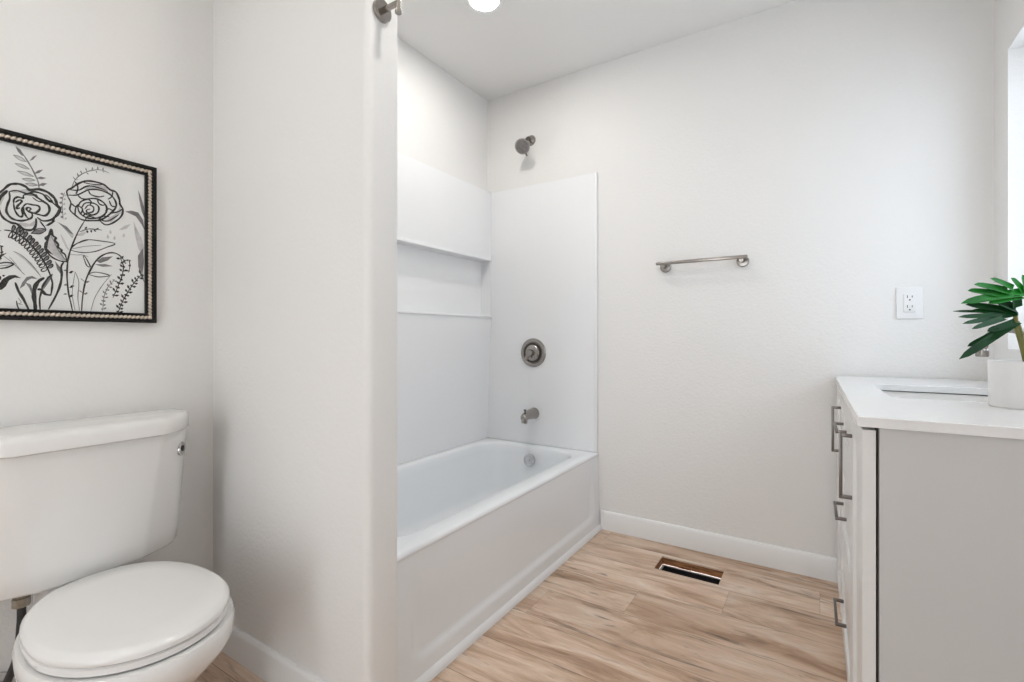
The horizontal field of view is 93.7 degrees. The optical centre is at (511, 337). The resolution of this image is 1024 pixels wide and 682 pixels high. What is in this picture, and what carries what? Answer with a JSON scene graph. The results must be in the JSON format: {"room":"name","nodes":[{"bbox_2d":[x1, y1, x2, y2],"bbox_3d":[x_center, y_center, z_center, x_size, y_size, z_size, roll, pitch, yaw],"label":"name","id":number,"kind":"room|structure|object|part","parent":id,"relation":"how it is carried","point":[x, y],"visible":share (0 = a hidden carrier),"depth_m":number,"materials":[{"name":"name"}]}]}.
{"room":"bathroom","nodes":[
{"label":"bathroom","id":0,"kind":"room"},
{"bbox_2d":[0,0,486,681],"bbox_3d":[-1.211,-0.177,1.498,0.150,2.634,3.719,0,0,33],"label":"wall","id":1,"kind":"structure","parent":0,"point":[130,80],"depth_m":1.49,"materials":[{"name":"white paint"}]},
{"bbox_2d":[0,128,156,322],"bbox_3d":[-1.277,-0.286,1.236,0.019,0.482,0.618,0,0,33],"label":"framed picture","id":2,"kind":"object","parent":1,"relation":"attached to","point":[78,226],"visible":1,"depth_m":1.33,"materials":[{"name":"white paper"}]},
{"bbox_2d":[397,152,597,464],"bbox_3d":[-0.262,-0.138,2.197,0.788,1.529,1.518,0,0,33],"label":"tub surround","id":3,"kind":"object","parent":1,"relation":"attached to","point":[481,274],"visible":0.54,"depth_m":2.73,"materials":[{"name":"white plastic"}]},
{"bbox_3d":[-0.562,-0.138,2.389,0.074,1.529,1.495,0,0,33],"label":"panel","id":4,"kind":"part","parent":3,"relation":"part of","materials":[{"name":"white plastic"}]},
{"bbox_2d":[521,407,538,423],"bbox_3d":[0.096,0.451,2.776,0.066,0.080,0.135,0,0,33],"label":"tub spout","id":5,"kind":"object","parent":3,"relation":"attached to","point":[533,413],"visible":1,"depth_m":2.75,"materials":[{"name":"silver metal"}]},
{"bbox_2d":[521,338,545,366],"bbox_3d":[0.109,0.090,2.808,0.170,0.170,0.066,0,0,33],"label":"shower valve","id":6,"kind":"object","parent":3,"relation":"attached to","point":[533,351],"visible":1,"depth_m":2.81,"materials":[{"name":"silver metal"}]},
{"bbox_3d":[0.100,0.102,2.800,0.046,0.065,0.042,0,0,33],"label":"lever","id":7,"kind":"part","parent":6,"relation":"part of","materials":[{"name":"silver metal"}]},
{"bbox_3d":[0.148,-0.138,2.829,0.727,1.529,0.010,0,0,33],"label":"panel","id":8,"kind":"part","parent":3,"relation":"part of","materials":[{"name":"white plastic"}]},
{"bbox_3d":[0.459,-0.138,2.627,0.018,1.529,0.016,0,0,33],"label":"edge trim","id":9,"kind":"part","parent":3,"relation":"part of","materials":[{"name":"white plastic"}]},
{"bbox_2d":[213,0,396,681],"bbox_3d":[-0.673,-0.217,1.481,0.814,2.554,0.129,0,0,33],"label":"wall","id":10,"kind":"structure","parent":0,"point":[305,91],"depth_m":1.36,"materials":[{"name":"white paint"}]},
{"bbox_2d":[373,0,401,23],"bbox_3d":[-0.315,-0.883,1.245,0.072,0.107,0.056,0,0,33],"label":"robe hook","id":11,"kind":"object","parent":10,"relation":"attached to","point":[382,10],"visible":1,"depth_m":1.24,"materials":[{"name":"silver metal"}]},
{"bbox_3d":[-0.314,-0.858,1.244,0.054,0.015,0.015,0,0,33],"label":"post","id":12,"kind":"part","parent":11,"relation":"part of","materials":[{"name":"silver metal"}]},
{"bbox_2d":[194,529,846,681],"bbox_3d":[-0.179,1.043,0.838,2.600,0.006,3.719,0,0,33],"label":"floor","id":13,"kind":"structure","parent":0,"point":[606,614],"depth_m":1.71,"materials":[{"name":"wood"}]},
{"bbox_2d":[0,409,234,681],"bbox_3d":[-0.943,0.631,1.140,0.681,0.817,0.536,0,0,33],"label":"toilet","id":14,"kind":"object","parent":13,"relation":"on","point":[82,500],"visible":1,"depth_m":1.13,"materials":[{"name":"white ceramic"}]},
{"bbox_3d":[-1.131,0.442,1.260,0.200,0.339,0.520,0,0,33],"label":"tank","id":15,"kind":"part","parent":14,"relation":"part of","materials":[{"name":"white ceramic"}]},
{"bbox_3d":[-1.128,0.246,1.258,0.221,0.047,0.536,0,0,33],"label":"tank lid","id":16,"kind":"part","parent":14,"relation":"part of","materials":[{"name":"white ceramic"}]},
{"bbox_3d":[-0.864,0.605,1.089,0.461,0.026,0.348,0,0,33],"label":"lid","id":17,"kind":"part","parent":14,"relation":"part of","materials":[{"name":"white plastic"}]},
{"bbox_3d":[-0.863,0.627,1.089,0.455,0.017,0.346,0,0,33],"label":"seat","id":18,"kind":"part","parent":14,"relation":"part of","materials":[{"name":"white plastic"}]},
{"bbox_2d":[397,438,599,681],"bbox_3d":[-0.244,0.832,2.186,0.759,0.408,1.518,0,0,33],"label":"bathtub","id":19,"kind":"object","parent":13,"relation":"on","point":[478,521],"visible":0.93,"depth_m":1.96,"materials":[{"name":"white ceramic"}]},
{"bbox_2d":[397,438,597,562],"bbox_3d":[-0.249,0.824,2.189,0.747,0.392,1.518,0,0,33],"label":"basin","id":20,"kind":"object","parent":19,"relation":"in","point":[486,500],"depth_m":2.31,"materials":[{"name":"white ceramic"}]},
{"bbox_2d":[414,523,601,681],"bbox_3d":[0.075,1.024,1.985,0.031,0.031,1.511,0,0,33],"label":"trim","id":21,"kind":"structure","parent":19,"relation":"attached to","point":[432,672],"depth_m":1.77,"materials":[{"name":"paint"}]},
{"bbox_3d":[0.100,0.705,2.759,0.072,0.072,0.028,0,0,33],"label":"overflow plate","id":22,"kind":"part","parent":19,"relation":"part of","materials":[{"name":"silver metal"}]},
{"bbox_2d":[655,557,722,584],"bbox_3d":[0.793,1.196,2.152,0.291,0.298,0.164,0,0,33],"label":"floor vent","id":23,"kind":"object","parent":13,"relation":"in","point":[666,561],"visible":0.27,"depth_m":2.21,"materials":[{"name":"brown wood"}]},
{"bbox_2d":[831,386,1023,681],"bbox_3d":[1.224,0.611,1.383,0.491,0.858,1.234,0,0,32],"label":"vanity cabinet","id":24,"kind":"object","parent":13,"relation":"on","point":[930,525],"visible":0.99,"depth_m":0.92,"materials":[{"name":"laminate"}]},
{"bbox_3d":[1.176,0.332,1.742,0.028,0.165,0.009,0,0,32],"label":"handle","id":25,"kind":"part","parent":24,"relation":"part of","materials":[{"name":"silver metal"}]},
{"bbox_3d":[1.278,0.599,1.856,0.022,0.822,0.372,0,0,32],"label":"door","id":26,"kind":"part","parent":24,"relation":"part of","materials":[{"name":"paint"}]},
{"bbox_3d":[1.033,0.866,1.514,0.028,0.009,0.169,0,0,32],"label":"handle","id":27,"kind":"part","parent":24,"relation":"part of","materials":[{"name":"silver metal"}]},
{"bbox_3d":[1.033,0.546,1.514,0.028,0.009,0.169,0,0,32],"label":"handle","id":28,"kind":"part","parent":24,"relation":"part of","materials":[{"name":"silver metal"}]},
{"bbox_3d":[1.033,0.284,1.514,0.028,0.009,0.169,0,0,32],"label":"handle","id":29,"kind":"part","parent":24,"relation":"part of","materials":[{"name":"silver metal"}]},
{"bbox_3d":[0.858,0.331,1.235,0.028,0.167,0.009,0,0,32],"label":"handle","id":30,"kind":"part","parent":24,"relation":"part of","materials":[{"name":"silver metal"}]},
{"bbox_3d":[1.039,0.855,1.475,0.022,0.311,0.522,0,0,32],"label":"drawer","id":31,"kind":"part","parent":24,"relation":"part of","materials":[{"name":"paint"}]},
{"bbox_3d":[1.039,0.542,1.475,0.022,0.308,0.522,0,0,32],"label":"drawer","id":32,"kind":"part","parent":24,"relation":"part of","materials":[{"name":"paint"}]},
{"bbox_3d":[1.039,0.286,1.475,0.022,0.198,0.522,0,0,32],"label":"drawer","id":33,"kind":"part","parent":24,"relation":"part of","materials":[{"name":"paint"}]},
{"bbox_3d":[0.810,0.599,1.112,0.022,0.822,0.330,0,0,32],"label":"door","id":34,"kind":"part","parent":24,"relation":"part of","materials":[{"name":"paint"}]},
{"bbox_2d":[835,375,1023,439],"bbox_3d":[1.236,0.170,1.380,0.474,0.020,1.254,0,0,32],"label":"countertop","id":35,"kind":"structure","parent":24,"relation":"on","point":[869,406],"depth_m":1.07,"materials":[{"name":"white stone"}]},
{"bbox_2d":[882,390,987,401],"bbox_3d":[1.258,0.250,1.394,0.347,0.132,0.496,0,0,32],"label":"undermount sink","id":36,"kind":"object","parent":35,"relation":"in","point":[900,394],"visible":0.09,"depth_m":1.57,"materials":[{"name":"white ceramic"}]},
{"bbox_2d":[954,275,1023,409],"bbox_3d":[1.144,0.008,1.093,0.275,0.303,0.157,0,0,17],"label":"potted plant","id":37,"kind":"object","parent":35,"relation":"on","point":[1005,377],"visible":1,"depth_m":1.09,"materials":[{"name":"green plant"}]},
{"bbox_3d":[1.178,0.107,1.095,0.134,0.106,0.134,0,0,33],"label":"pot","id":38,"kind":"part","parent":37,"relation":"part of","materials":[{"name":"white ceramic"}]},
{"bbox_3d":[1.160,0.004,1.094,0.029,0.123,0.021,0,0,33],"label":"stem","id":39,"kind":"part","parent":37,"relation":"part of","materials":[{"name":"green plant"}]},
{"bbox_3d":[1.161,0.014,1.094,0.026,0.104,0.019,0,0,33],"label":"stem","id":40,"kind":"part","parent":37,"relation":"part of","materials":[{"name":"green plant"}]},
{"bbox_2d":[975,328,1023,356],"bbox_3d":[1.376,0.063,1.321,0.088,0.194,0.136,0,0,-31],"label":"sink faucet","id":41,"kind":"object","parent":35,"relation":"on","point":[984,352],"visible":0.33,"depth_m":1.34,"materials":[{"name":"silver metal"}]},
{"bbox_3d":[1.571,0.611,1.883,0.434,0.858,0.018,0,0,32],"label":"panel","id":42,"kind":"part","parent":24,"relation":"part of","materials":[{"name":"laminate"}]},
{"bbox_3d":[0.924,0.611,0.854,0.434,0.858,0.018,0,0,32],"label":"panel","id":43,"kind":"part","parent":24,"relation":"part of","materials":[{"name":"laminate"}]},
{"bbox_2d":[397,0,794,100],"bbox_3d":[-0.179,-1.544,0.838,2.600,0.100,3.919,0,0,33],"label":"ceiling","id":44,"kind":"structure","parent":0,"point":[523,44],"depth_m":2.34,"materials":[{"name":"white paint"}]},
{"bbox_2d":[465,0,503,13],"bbox_3d":[-0.123,-1.490,2.126,0.172,0.006,0.172,0,0,33],"label":"recessed light","id":45,"kind":"object","parent":44,"relation":"in","point":[478,6],"visible":1,"depth_m":2.15,"materials":[{"name":"paint"}]},
{"bbox_2d":[487,0,993,578],"bbox_3d":[0.850,-0.027,2.446,2.600,2.934,0.100,0,0,33],"label":"wall","id":46,"kind":"structure","parent":0,"point":[844,148],"depth_m":2.19,"materials":[{"name":"white paint"}]},
{"bbox_2d":[515,135,535,155],"bbox_3d":[0.082,-1.126,2.793,0.087,0.154,0.144,0,0,33],"label":"shower","id":47,"kind":"object","parent":46,"relation":"attached to","point":[522,146],"visible":1,"depth_m":2.76,"materials":[{"name":"silver metal"}]},
{"bbox_2d":[656,255,748,272],"bbox_3d":[0.908,-0.356,2.311,0.415,0.054,0.066,0,0,33],"label":"towel bar","id":48,"kind":"object","parent":46,"relation":"attached to","point":[742,260],"visible":1,"depth_m":2.27,"materials":[{"name":"silver metal"}]},
{"bbox_3d":[0.764,-0.356,2.407,0.054,0.054,0.058,0,0,33],"label":"post","id":49,"kind":"part","parent":48,"relation":"part of","materials":[{"name":"silver metal"}]},
{"bbox_3d":[1.063,-0.356,2.217,0.054,0.054,0.058,0,0,33],"label":"post","id":50,"kind":"part","parent":48,"relation":"part of","materials":[{"name":"silver metal"}]},
{"bbox_2d":[601,510,837,582],"bbox_3d":[0.936,0.990,2.324,1.068,0.100,0.014,0,0,33],"label":"baseboard","id":51,"kind":"structure","parent":46,"relation":"attached to","point":[804,563],"depth_m":2.27,"materials":[{"name":"paint"}]},
{"bbox_2d":[896,286,922,318],"bbox_3d":[1.583,-0.138,1.911,0.084,0.128,0.012,0,0,33],"label":"wall outlet","id":52,"kind":"object","parent":46,"relation":"attached to","point":[909,300],"visible":1,"depth_m":1.91,"materials":[{"name":"plastic"}]},
{"bbox_2d":[904,294,915,311],"bbox_3d":[1.581,-0.138,1.909,0.037,0.072,0.006,0,0,33],"label":"receptacle","id":53,"kind":"object","parent":52,"relation":"attached to","point":[909,299],"depth_m":1.91,"materials":[{"name":"plastic"}]},
{"bbox_2d":[994,0,1023,359],"bbox_3d":[0.853,-0.177,0.178,0.150,2.634,3.719,0,0,33],"label":"wall","id":54,"kind":"structure","parent":0,"point":[1008,14],"depth_m":1.65,"materials":[{"name":"white paint"}]}
]}

